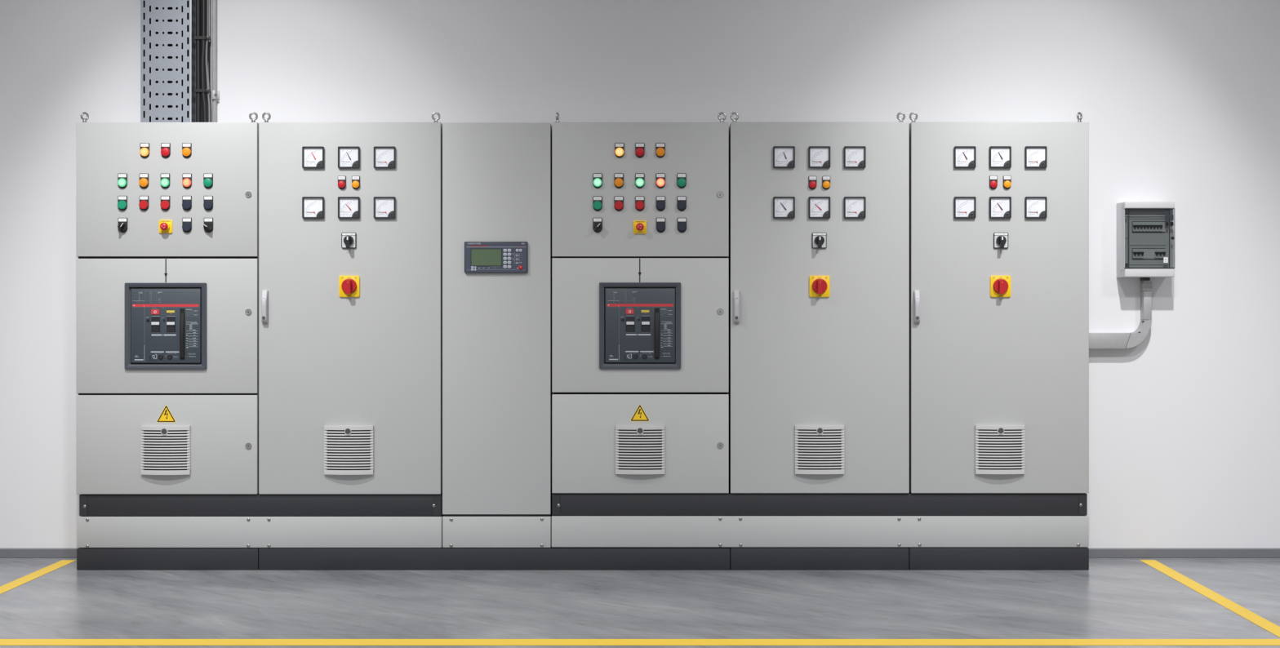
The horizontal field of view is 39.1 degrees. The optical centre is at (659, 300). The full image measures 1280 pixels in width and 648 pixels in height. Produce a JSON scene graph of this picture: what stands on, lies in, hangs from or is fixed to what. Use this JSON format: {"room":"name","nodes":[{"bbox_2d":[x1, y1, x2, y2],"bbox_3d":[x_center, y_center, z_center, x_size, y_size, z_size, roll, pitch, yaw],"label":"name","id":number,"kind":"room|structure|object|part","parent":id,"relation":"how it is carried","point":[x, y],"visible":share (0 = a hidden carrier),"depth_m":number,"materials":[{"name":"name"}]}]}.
{"room":"electrical room","nodes":[
{"label":"electrical room","id":0,"kind":"room"},
{"bbox_2d":[0,0,1279,548],"bbox_3d":[0.000,-0.527,8.490,12.000,3.450,0.200,0,0,0],"label":"wall","id":1,"kind":"structure","parent":0,"point":[1180,100],"depth_m":8.39,"materials":[{"name":"white paint"}]},
{"bbox_2d":[140,0,195,122],"bbox_3d":[-2.277,-1.524,8.342,0.235,1.453,0.092,0,0,0],"label":"cable tray","id":2,"kind":"object","parent":1,"relation":"attached to","point":[167,27],"visible":0.98,"depth_m":8.30,"materials":[{"name":"metal"}]},
{"bbox_2d":[200,0,217,122],"bbox_3d":[-2.112,-1.524,8.370,0.097,1.453,0.037,0,0,0],"label":"cables","id":3,"kind":"object","parent":1,"relation":"attached to","point":[212,43],"visible":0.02,"depth_m":8.36,"materials":[{"name":"metal"}]},
{"bbox_3d":[-2.112,-1.524,8.386,0.097,1.453,0.005,0,0,0],"label":"plate","id":4,"kind":"part","parent":3,"relation":"part of","materials":[{"name":"metal"}]},
{"bbox_3d":[-2.077,-1.524,8.368,0.026,1.453,0.032,0,0,0],"label":"rail","id":5,"kind":"part","parent":3,"relation":"part of","materials":[{"name":"metal"}]},
{"bbox_2d":[212,89,219,99],"bbox_3d":[-2.065,-0.958,8.364,0.025,0.044,0.053,0,0,0],"label":"clamp","id":6,"kind":"object","parent":1,"relation":"attached to","point":[215,94],"visible":1,"depth_m":8.36,"materials":[{"name":"metal"}]},
{"bbox_2d":[0,548,1279,558],"bbox_3d":[0.000,1.175,8.383,11.980,0.042,0.014,0,0,0],"label":"baseboard","id":7,"kind":"structure","parent":1,"relation":"attached to","point":[4,553],"depth_m":8.38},
{"bbox_2d":[1088,277,1151,348],"bbox_3d":[2.093,0.057,8.358,0.370,0.329,0.065,0,0,0],"label":"conduit","id":8,"kind":"object","parent":1,"relation":"attached to","point":[1096,340],"visible":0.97,"depth_m":8.33,"materials":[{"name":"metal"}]},
{"bbox_2d":[1116,201,1174,277],"bbox_3d":[2.241,-0.282,8.310,0.233,0.347,0.162,0,0,0],"label":"box","id":9,"kind":"object","parent":1,"relation":"attached to","point":[1144,229],"visible":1,"depth_m":8.28,"materials":[{"name":"white"}]},
{"bbox_2d":[0,558,1279,647],"bbox_3d":[0.000,1.298,3.050,12.000,0.200,11.100,0,0,0],"label":"floor","id":10,"kind":"structure","parent":0,"point":[1116,598],"depth_m":7.03,"materials":[{"name":"concrete"}]},
{"bbox_2d":[0,560,76,594],"bbox_3d":[-2.728,1.197,7.333,0.076,0.001,1.934,0,0,0],"label":"floor marking","id":11,"kind":"object","parent":10,"relation":"on","point":[26,579],"depth_m":7.83,"materials":[{"name":"yellow paint"}]},
{"bbox_2d":[76,111,258,494],"bbox_3d":[-2.192,0.009,8.168,0.804,1.704,0.419,0,0,0],"label":"tall cabinet","id":12,"kind":"object","parent":10,"relation":"on","point":[167,213],"visible":1,"depth_m":8.00,"materials":[{"name":"grey metal"}]},
{"bbox_2d":[117,217,127,232],"bbox_3d":[-2.387,-0.336,7.983,0.041,0.066,0.034,0,0,0],"label":"switch","id":13,"kind":"object","parent":12,"relation":"attached to","point":[122,222],"depth_m":7.99,"materials":[{"name":"black plastic"}]},
{"bbox_3d":[-2.388,-0.457,7.994,0.035,0.014,0.001,0,0,0],"label":"legend plate","id":14,"kind":"part","parent":12,"relation":"part of","materials":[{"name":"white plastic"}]},
{"bbox_2d":[117,173,127,188],"bbox_3d":[-2.388,-0.533,7.992,0.041,0.066,0.016,0,0,0],"label":"light","id":15,"kind":"object","parent":12,"relation":"attached to","point":[122,177],"depth_m":7.99,"materials":[{"name":"green plastic"}]},
{"bbox_3d":[-2.292,-0.457,7.994,0.035,0.014,0.001,0,0,0],"label":"legend plate","id":16,"kind":"part","parent":12,"relation":"part of","materials":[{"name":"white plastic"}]},
{"bbox_2d":[138,173,148,188],"bbox_3d":[-2.292,-0.533,7.992,0.041,0.066,0.016,0,0,0],"label":"light","id":17,"kind":"object","parent":12,"relation":"attached to","point":[143,177],"depth_m":7.99,"materials":[{"name":"orange plastic"}]},
{"bbox_2d":[139,142,149,157],"bbox_3d":[-2.289,-0.669,7.992,0.041,0.066,0.016,0,0,0],"label":"light","id":18,"kind":"object","parent":12,"relation":"attached to","point":[144,147],"depth_m":7.99,"materials":[{"name":"yellow plastic"}]},
{"bbox_3d":[-2.240,0.049,7.989,0.036,0.022,0.002,0,0,0],"label":"indicator plate","id":19,"kind":"part","parent":12,"relation":"part of","materials":[{"name":"red plastic"}]},
{"bbox_2d":[160,173,169,188],"bbox_3d":[-2.198,-0.533,7.992,0.041,0.066,0.016,0,0,0],"label":"light","id":20,"kind":"object","parent":12,"relation":"attached to","point":[164,177],"depth_m":7.99,"materials":[{"name":"green plastic"}]},
{"bbox_2d":[140,426,190,475],"bbox_3d":[-2.196,0.664,7.984,0.218,0.216,0.032,0,0,0],"label":"vent grille","id":21,"kind":"object","parent":12,"relation":"attached to","point":[164,450],"depth_m":7.98,"materials":[{"name":"grey plastic"}]},
{"bbox_3d":[-2.197,-0.457,7.994,0.035,0.014,0.001,0,0,0],"label":"legend plate","id":22,"kind":"part","parent":12,"relation":"part of","materials":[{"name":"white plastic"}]},
{"bbox_2d":[160,142,170,157],"bbox_3d":[-2.196,-0.669,7.992,0.041,0.066,0.016,0,0,0],"label":"light","id":23,"kind":"object","parent":12,"relation":"attached to","point":[165,147],"depth_m":7.99,"materials":[{"name":"red plastic"}]},
{"bbox_3d":[-2.195,0.111,7.994,0.309,0.330,0.009,0,0,0],"label":"panel","id":24,"kind":"part","parent":12,"relation":"part of","materials":[{"name":"grey plastic"}]},
{"bbox_3d":[-2.192,0.641,8.008,0.804,0.441,0.017,0,0,0],"label":"door","id":25,"kind":"part","parent":12,"relation":"part of","materials":[{"name":"grey paint"}]},
{"bbox_3d":[-2.192,0.112,8.008,0.804,0.600,0.017,0,0,0],"label":"door","id":26,"kind":"part","parent":12,"relation":"part of","materials":[{"name":"grey paint"}]},
{"bbox_3d":[-2.192,-0.496,8.008,0.804,0.598,0.017,0,0,0],"label":"door","id":27,"kind":"part","parent":12,"relation":"part of","materials":[{"name":"grey paint"}]},
{"bbox_3d":[-2.172,0.048,7.989,0.036,0.011,0.002,0,0,0],"label":"indicator plate","id":28,"kind":"part","parent":12,"relation":"part of","materials":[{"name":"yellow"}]},
{"bbox_3d":[-2.120,0.153,7.981,0.017,0.198,0.016,0,0,0],"label":"charging handle","id":29,"kind":"part","parent":12,"relation":"part of","materials":[{"name":"black plastic"}]},
{"bbox_3d":[-2.101,-0.359,7.994,0.035,0.014,0.001,0,0,0],"label":"legend plate","id":30,"kind":"part","parent":12,"relation":"part of","materials":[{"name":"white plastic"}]},
{"bbox_3d":[-2.101,-0.457,7.994,0.035,0.014,0.001,0,0,0],"label":"legend plate","id":31,"kind":"part","parent":12,"relation":"part of","materials":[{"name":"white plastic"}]},
{"bbox_2d":[182,173,191,188],"bbox_3d":[-2.101,-0.533,7.992,0.041,0.066,0.016,0,0,0],"label":"light","id":32,"kind":"object","parent":12,"relation":"attached to","point":[186,177],"depth_m":7.99,"materials":[{"name":"red"}]},
{"bbox_2d":[182,142,191,157],"bbox_3d":[-2.102,-0.669,7.992,0.041,0.066,0.016,0,0,0],"label":"light","id":33,"kind":"object","parent":12,"relation":"attached to","point":[186,147],"depth_m":7.99,"materials":[{"name":"orange plastic"}]},
{"bbox_2d":[195,0,200,122],"bbox_3d":[-2.138,-1.524,8.335,0.024,1.453,0.022,0,0,0],"label":"power cable","id":34,"kind":"object","parent":12,"relation":"attached to","point":[197,2],"visible":0.89,"depth_m":8.33,"materials":[{"name":"black plastic"}]},
{"bbox_2d":[200,0,208,122],"bbox_3d":[-2.110,-1.523,8.331,0.034,1.452,0.022,0,0,0],"label":"power cable","id":35,"kind":"object","parent":12,"relation":"attached to","point":[203,2],"visible":0.91,"depth_m":8.32,"materials":[{"name":"black plastic"}]},
{"bbox_2d":[193,35,210,39],"bbox_3d":[-2.119,-1.216,8.329,0.070,0.018,0.039,0,0,0],"label":"cable tie","id":36,"kind":"object","parent":35,"relation":"attached to","point":[206,37],"visible":1,"depth_m":8.32,"materials":[{"name":"black plastic"}]},
{"bbox_2d":[193,88,210,93],"bbox_3d":[-2.119,-0.971,8.329,0.070,0.018,0.039,0,0,0],"label":"cable tie","id":37,"kind":"object","parent":35,"relation":"attached to","point":[206,90],"visible":1,"depth_m":8.32,"materials":[{"name":"black plastic"}]},
{"bbox_2d":[205,0,210,122],"bbox_3d":[-2.091,-1.523,8.326,0.023,1.450,0.009,0,0,0],"label":"power cable","id":38,"kind":"object","parent":12,"relation":"attached to","point":[207,29],"visible":0.97,"depth_m":8.32,"materials":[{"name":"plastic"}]},
{"bbox_2d":[203,217,213,232],"bbox_3d":[-2.006,-0.336,7.983,0.041,0.066,0.034,0,0,0],"label":"switch","id":39,"kind":"object","parent":12,"relation":"attached to","point":[207,222],"depth_m":7.99,"materials":[{"name":"black plastic"}]},
{"bbox_3d":[-2.006,-0.457,7.994,0.035,0.014,0.001,0,0,0],"label":"legend plate","id":40,"kind":"part","parent":12,"relation":"part of","materials":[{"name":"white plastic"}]},
{"bbox_2d":[203,173,213,188],"bbox_3d":[-2.007,-0.533,7.992,0.041,0.066,0.016,0,0,0],"label":"light","id":41,"kind":"object","parent":12,"relation":"attached to","point":[207,177],"depth_m":7.99,"materials":[{"name":"teal plastic"}]},
{"bbox_2d":[76,547,260,570],"bbox_3d":[-2.189,1.150,8.188,0.806,0.095,0.380,0,0,0],"label":"plinth","id":42,"kind":"object","parent":10,"relation":"on","point":[87,558],"visible":0.62,"depth_m":8.00,"materials":[{"name":"grey paint"}]},
{"bbox_2d":[76,515,444,547],"bbox_3d":[-1.781,1.030,8.187,1.622,0.138,0.382,0,0,0],"label":"plinth cover","id":43,"kind":"object","parent":10,"relation":"on","point":[92,531],"visible":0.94,"depth_m":8.00,"materials":[{"name":"grey metal"}]},
{"bbox_2d":[79,493,442,515],"bbox_3d":[-1.778,0.911,8.191,1.612,0.095,0.374,0,0,0],"label":"trim strip","id":44,"kind":"object","parent":10,"relation":"on","point":[257,504],"visible":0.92,"depth_m":8.01,"materials":[{"name":"grey paint"}]},
{"bbox_3d":[-2.566,0.911,8.009,0.034,0.091,0.003,0,0,0],"label":"plate","id":45,"kind":"part","parent":44,"relation":"part of","materials":[{"name":"grey paint"}]},
{"bbox_3d":[-0.992,0.911,8.009,0.038,0.091,0.003,0,0,0],"label":"plate","id":46,"kind":"part","parent":44,"relation":"part of","materials":[{"name":"grey paint"}]},
{"bbox_2d":[258,111,442,494],"bbox_3d":[-1.379,0.009,8.168,0.809,1.704,0.419,0,0,0],"label":"tall cabinet","id":47,"kind":"object","parent":10,"relation":"on","point":[350,214],"visible":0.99,"depth_m":8.00,"materials":[{"name":"grey metal"}]},
{"bbox_3d":[-1.754,0.025,7.981,0.026,0.144,0.022,0,0,0],"label":"lever","id":48,"kind":"part","parent":47,"relation":"part of","materials":[{"name":"grey metal"}]},
{"bbox_3d":[-1.754,0.025,7.995,0.027,0.145,0.010,0,0,0],"label":"swing handle","id":49,"kind":"part","parent":47,"relation":"part of","materials":[{"name":"grey metal"}]},
{"bbox_2d":[337,175,346,189],"bbox_3d":[-1.414,-0.526,7.992,0.035,0.060,0.016,0,0,0],"label":"light","id":50,"kind":"object","parent":47,"relation":"attached to","point":[341,179],"depth_m":7.99,"materials":[{"name":"red plastic"}]},
{"bbox_2d":[341,232,355,248],"bbox_3d":[-1.382,-0.268,7.980,0.065,0.071,0.041,0,0,0],"label":"switch","id":51,"kind":"object","parent":47,"relation":"attached to","point":[348,239],"depth_m":7.99,"materials":[{"name":"black plastic"}]},
{"bbox_2d":[324,426,373,475],"bbox_3d":[-1.382,0.664,7.984,0.218,0.216,0.032,0,0,0],"label":"vent grille","id":52,"kind":"object","parent":47,"relation":"attached to","point":[348,450],"depth_m":7.98,"materials":[{"name":"grey plastic"}]},
{"bbox_2d":[338,275,359,297],"bbox_3d":[-1.380,-0.064,7.979,0.090,0.095,0.041,0,0,0],"label":"switch","id":53,"kind":"object","parent":47,"relation":"attached to","point":[348,286],"depth_m":7.99,"materials":[{"name":"red plastic"}]},
{"bbox_2d":[351,175,359,189],"bbox_3d":[-1.351,-0.526,7.992,0.035,0.060,0.016,0,0,0],"label":"light","id":54,"kind":"object","parent":47,"relation":"attached to","point":[355,179],"depth_m":7.99,"materials":[{"name":"orange plastic"}]},
{"bbox_2d":[258,545,729,570],"bbox_3d":[-0.736,1.149,8.188,2.095,0.096,0.380,0,0,0],"label":"plinth","id":55,"kind":"object","parent":10,"relation":"on","point":[442,558],"visible":0.76,"depth_m":8.00,"materials":[{"name":"grey paint"}]},
{"bbox_2d":[442,122,552,547],"bbox_3d":[-0.727,0.153,8.179,0.482,1.891,0.398,0,0,0],"label":"tall cabinet","id":56,"kind":"object","parent":10,"relation":"on","point":[497,393],"depth_m":8.00,"materials":[{"name":"grey metal"}]},
{"bbox_3d":[-0.728,-0.193,7.993,0.280,0.138,0.014,0,0,0],"label":"operator panel","id":57,"kind":"part","parent":56,"relation":"part of","materials":[{"name":"grey plastic"}]},
{"bbox_3d":[-0.726,1.029,8.187,0.481,0.138,0.382,0,0,0],"label":"plinth cover","id":58,"kind":"part","parent":56,"relation":"part of","materials":[{"name":"grey metal"}]},
{"bbox_2d":[0,639,1279,645],"bbox_3d":[0.000,1.197,6.306,9.200,0.001,0.115,0,0,0],"label":"floor marking","id":59,"kind":"object","parent":10,"relation":"on","point":[2,642],"depth_m":6.31,"materials":[{"name":"yellow paint"}]},
{"bbox_2d":[551,111,728,493],"bbox_3d":[-0.087,0.007,8.168,0.786,1.699,0.419,0,0,0],"label":"tall cabinet","id":60,"kind":"object","parent":10,"relation":"on","point":[640,211],"visible":1,"depth_m":8.00,"materials":[{"name":"grey metal"}]},
{"bbox_2d":[592,217,602,232],"bbox_3d":[-0.277,-0.336,7.983,0.041,0.066,0.034,0,0,0],"label":"switch","id":61,"kind":"object","parent":60,"relation":"attached to","point":[597,222],"depth_m":7.99,"materials":[{"name":"black plastic"}]},
{"bbox_3d":[-0.277,-0.455,7.994,0.035,0.014,0.001,0,0,0],"label":"legend plate","id":62,"kind":"part","parent":60,"relation":"part of","materials":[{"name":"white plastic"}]},
{"bbox_2d":[592,173,602,188],"bbox_3d":[-0.277,-0.533,7.992,0.041,0.066,0.016,0,0,0],"label":"light","id":63,"kind":"object","parent":60,"relation":"attached to","point":[597,177],"depth_m":7.99,"materials":[{"name":"green plastic"}]},
{"bbox_3d":[-0.183,-0.455,7.994,0.035,0.014,0.001,0,0,0],"label":"legend plate","id":64,"kind":"part","parent":60,"relation":"part of","materials":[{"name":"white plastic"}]},
{"bbox_2d":[613,173,623,188],"bbox_3d":[-0.183,-0.533,7.992,0.041,0.066,0.016,0,0,0],"label":"light","id":65,"kind":"object","parent":60,"relation":"attached to","point":[618,177],"depth_m":7.99,"materials":[{"name":"orange plastic"}]},
{"bbox_2d":[614,142,624,157],"bbox_3d":[-0.180,-0.669,7.992,0.041,0.066,0.016,0,0,0],"label":"light","id":66,"kind":"object","parent":60,"relation":"attached to","point":[619,147],"depth_m":7.99,"materials":[{"name":"yellow plastic"}]},
{"bbox_3d":[-0.134,0.048,7.989,0.036,0.022,0.002,0,0,0],"label":"indicator plate","id":67,"kind":"part","parent":60,"relation":"part of","materials":[{"name":"red plastic"}]},
{"bbox_2d":[635,173,644,188],"bbox_3d":[-0.090,-0.533,7.992,0.041,0.066,0.016,0,0,0],"label":"light","id":68,"kind":"object","parent":60,"relation":"attached to","point":[639,177],"depth_m":7.99,"materials":[{"name":"green plastic"}]},
{"bbox_2d":[615,425,664,474],"bbox_3d":[-0.088,0.662,7.984,0.218,0.216,0.032,0,0,0],"label":"vent grille","id":69,"kind":"object","parent":60,"relation":"attached to","point":[639,449],"depth_m":7.98,"materials":[{"name":"grey plastic"}]},
{"bbox_3d":[-0.090,-0.455,7.994,0.035,0.014,0.001,0,0,0],"label":"legend plate","id":70,"kind":"part","parent":60,"relation":"part of","materials":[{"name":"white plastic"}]},
{"bbox_2d":[635,142,644,157],"bbox_3d":[-0.089,-0.669,7.992,0.041,0.066,0.016,0,0,0],"label":"light","id":71,"kind":"object","parent":60,"relation":"attached to","point":[639,147],"depth_m":7.99,"materials":[{"name":"red plastic"}]},
{"bbox_3d":[-0.087,0.637,8.008,0.786,0.440,0.017,0,0,0],"label":"door","id":72,"kind":"part","parent":60,"relation":"part of","materials":[{"name":"grey paint"}]},
{"bbox_3d":[-0.087,0.109,8.008,0.786,0.598,0.017,0,0,0],"label":"door","id":73,"kind":"part","parent":60,"relation":"part of","materials":[{"name":"grey paint"}]},
{"bbox_3d":[-0.087,-0.496,8.008,0.786,0.598,0.017,0,0,0],"label":"door","id":74,"kind":"part","parent":60,"relation":"part of","materials":[{"name":"grey paint"}]},
{"bbox_3d":[-0.088,0.110,7.994,0.309,0.330,0.009,0,0,0],"label":"panel","id":75,"kind":"part","parent":60,"relation":"part of","materials":[{"name":"grey plastic"}]},
{"bbox_3d":[-0.013,0.151,7.981,0.017,0.198,0.016,0,0,0],"label":"charging handle","id":76,"kind":"part","parent":60,"relation":"part of","materials":[{"name":"black plastic"}]},
{"bbox_2d":[655,142,665,157],"bbox_3d":[0.002,-0.669,7.992,0.041,0.066,0.016,0,0,0],"label":"light","id":77,"kind":"object","parent":60,"relation":"attached to","point":[660,147],"depth_m":7.99,"materials":[{"name":"orange plastic"}]},
{"bbox_3d":[0.004,-0.359,7.994,0.035,0.014,0.001,0,0,0],"label":"legend plate","id":78,"kind":"part","parent":60,"relation":"part of","materials":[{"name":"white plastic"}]},
{"bbox_3d":[0.003,-0.455,7.994,0.035,0.014,0.001,0,0,0],"label":"legend plate","id":79,"kind":"part","parent":60,"relation":"part of","materials":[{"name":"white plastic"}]},
{"bbox_2d":[656,173,665,188],"bbox_3d":[0.003,-0.533,7.992,0.041,0.066,0.016,0,0,0],"label":"light","id":80,"kind":"object","parent":60,"relation":"attached to","point":[660,177],"depth_m":7.99,"materials":[{"name":"red"}]},
{"bbox_3d":[0.097,-0.455,7.994,0.035,0.014,0.001,0,0,0],"label":"legend plate","id":81,"kind":"part","parent":60,"relation":"part of","materials":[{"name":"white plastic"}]},
{"bbox_2d":[676,173,686,188],"bbox_3d":[0.096,-0.533,7.992,0.041,0.066,0.016,0,0,0],"label":"light","id":82,"kind":"object","parent":60,"relation":"attached to","point":[681,177],"depth_m":7.99,"materials":[{"name":"teal plastic"}]},
{"bbox_3d":[0.098,-0.359,7.994,0.035,0.014,0.001,0,0,0],"label":"legend plate","id":83,"kind":"part","parent":60,"relation":"part of","materials":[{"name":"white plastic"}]},
{"bbox_2d":[728,111,909,493],"bbox_3d":[0.710,0.007,8.168,0.795,1.699,0.419,0,0,0],"label":"tall cabinet","id":84,"kind":"object","parent":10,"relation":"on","point":[819,256],"visible":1,"depth_m":8.00,"materials":[{"name":"grey metal"}]},
{"bbox_3d":[0.340,0.025,7.981,0.026,0.144,0.022,0,0,0],"label":"lever","id":85,"kind":"part","parent":84,"relation":"part of","materials":[{"name":"grey metal"}]},
{"bbox_2d":[808,176,816,189],"bbox_3d":[0.678,-0.525,7.992,0.035,0.060,0.016,0,0,0],"label":"light","id":86,"kind":"object","parent":84,"relation":"attached to","point":[812,180],"depth_m":7.99,"materials":[{"name":"red plastic"}]},
{"bbox_2d":[795,425,844,474],"bbox_3d":[0.708,0.661,7.984,0.218,0.216,0.032,0,0,0],"label":"vent grille","id":87,"kind":"object","parent":84,"relation":"attached to","point":[819,449],"depth_m":7.98,"materials":[{"name":"grey plastic"}]},
{"bbox_2d":[812,232,826,248],"bbox_3d":[0.708,-0.268,7.980,0.065,0.071,0.041,0,0,0],"label":"switch","id":88,"kind":"object","parent":84,"relation":"attached to","point":[819,239],"depth_m":7.99,"materials":[{"name":"black plastic"}]},
{"bbox_2d":[808,275,830,297],"bbox_3d":[0.709,-0.064,7.979,0.090,0.095,0.041,0,0,0],"label":"switch","id":89,"kind":"object","parent":84,"relation":"attached to","point":[819,286],"depth_m":7.99,"materials":[{"name":"red plastic"}]},
{"bbox_2d":[822,176,830,189],"bbox_3d":[0.739,-0.525,7.992,0.035,0.060,0.016,0,0,0],"label":"light","id":90,"kind":"object","parent":84,"relation":"attached to","point":[825,180],"depth_m":7.99,"materials":[{"name":"orange plastic"}]},
{"bbox_2d":[729,547,908,570],"bbox_3d":[0.710,1.149,8.188,0.793,0.097,0.380,0,0,0],"label":"plinth","id":91,"kind":"object","parent":10,"relation":"on","point":[740,558],"visible":0.59,"depth_m":8.00,"materials":[{"name":"grey paint"}]},
{"bbox_2d":[551,488,1087,515],"bbox_3d":[0.710,0.908,8.191,2.383,0.096,0.374,0,0,0],"label":"trim strip","id":92,"kind":"object","parent":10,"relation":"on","point":[562,504],"visible":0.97,"depth_m":8.01,"materials":[{"name":"grey paint"}]},
{"bbox_3d":[-0.462,0.908,8.009,0.036,0.092,0.003,0,0,0],"label":"plate","id":93,"kind":"part","parent":92,"relation":"part of","materials":[{"name":"grey paint"}]},
{"bbox_3d":[1.882,0.908,8.009,0.036,0.092,0.003,0,0,0],"label":"plate","id":94,"kind":"part","parent":92,"relation":"part of","materials":[{"name":"grey paint"}]},
{"bbox_2d":[551,515,1088,547],"bbox_3d":[0.712,1.028,8.187,2.389,0.138,0.382,0,0,0],"label":"plinth cover","id":95,"kind":"object","parent":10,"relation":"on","point":[567,531],"visible":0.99,"depth_m":8.00,"materials":[{"name":"grey metal"}]},
{"bbox_2d":[908,547,1088,570],"bbox_3d":[1.508,1.149,8.188,0.797,0.098,0.380,0,0,0],"label":"plinth","id":96,"kind":"object","parent":10,"relation":"on","point":[919,558],"visible":0.59,"depth_m":8.00,"materials":[{"name":"grey paint"}]},
{"bbox_2d":[909,111,1088,493],"bbox_3d":[1.509,0.007,8.168,0.795,1.699,0.419,0,0,0],"label":"tall cabinet","id":97,"kind":"object","parent":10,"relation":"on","point":[999,211],"visible":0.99,"depth_m":8.00,"materials":[{"name":"grey metal"}]},
{"bbox_3d":[1.141,0.025,7.995,0.027,0.145,0.010,0,0,0],"label":"swing handle","id":98,"kind":"part","parent":97,"relation":"part of","materials":[{"name":"grey metal"}]},
{"bbox_3d":[1.141,0.025,7.981,0.026,0.144,0.022,0,0,0],"label":"lever","id":99,"kind":"part","parent":97,"relation":"part of","materials":[{"name":"grey metal"}]},
{"bbox_2d":[989,175,997,189],"bbox_3d":[1.481,-0.527,7.992,0.035,0.060,0.016,0,0,0],"label":"light","id":100,"kind":"object","parent":97,"relation":"attached to","point":[993,179],"depth_m":7.99,"materials":[{"name":"red plastic"}]},
{"bbox_2d":[974,425,1024,474],"bbox_3d":[1.509,0.661,7.984,0.218,0.216,0.032,0,0,0],"label":"vent grille","id":101,"kind":"object","parent":97,"relation":"attached to","point":[998,449],"depth_m":7.98,"materials":[{"name":"grey plastic"}]},
{"bbox_2d":[990,275,1010,297],"bbox_3d":[1.513,-0.064,7.979,0.090,0.095,0.041,0,0,0],"label":"switch","id":102,"kind":"object","parent":97,"relation":"attached to","point":[1000,286],"depth_m":7.99,"materials":[{"name":"red plastic"}]},
{"bbox_2d":[993,232,1008,248],"bbox_3d":[1.514,-0.268,7.980,0.065,0.071,0.041,0,0,0],"label":"switch","id":103,"kind":"object","parent":97,"relation":"attached to","point":[1000,239],"depth_m":7.99,"materials":[{"name":"black plastic"}]},
{"bbox_2d":[1003,175,1011,189],"bbox_3d":[1.542,-0.527,7.992,0.035,0.060,0.016,0,0,0],"label":"light","id":104,"kind":"object","parent":97,"relation":"attached to","point":[1006,179],"depth_m":7.99,"materials":[{"name":"orange plastic"}]},
{"bbox_2d":[1139,560,1279,637],"bbox_3d":[2.243,1.197,7.335,0.070,0.001,1.939,0,0,0],"label":"floor marking","id":105,"kind":"object","parent":10,"relation":"on","point":[1238,610],"depth_m":7.23,"materials":[{"name":"yellow paint"}]}
]}

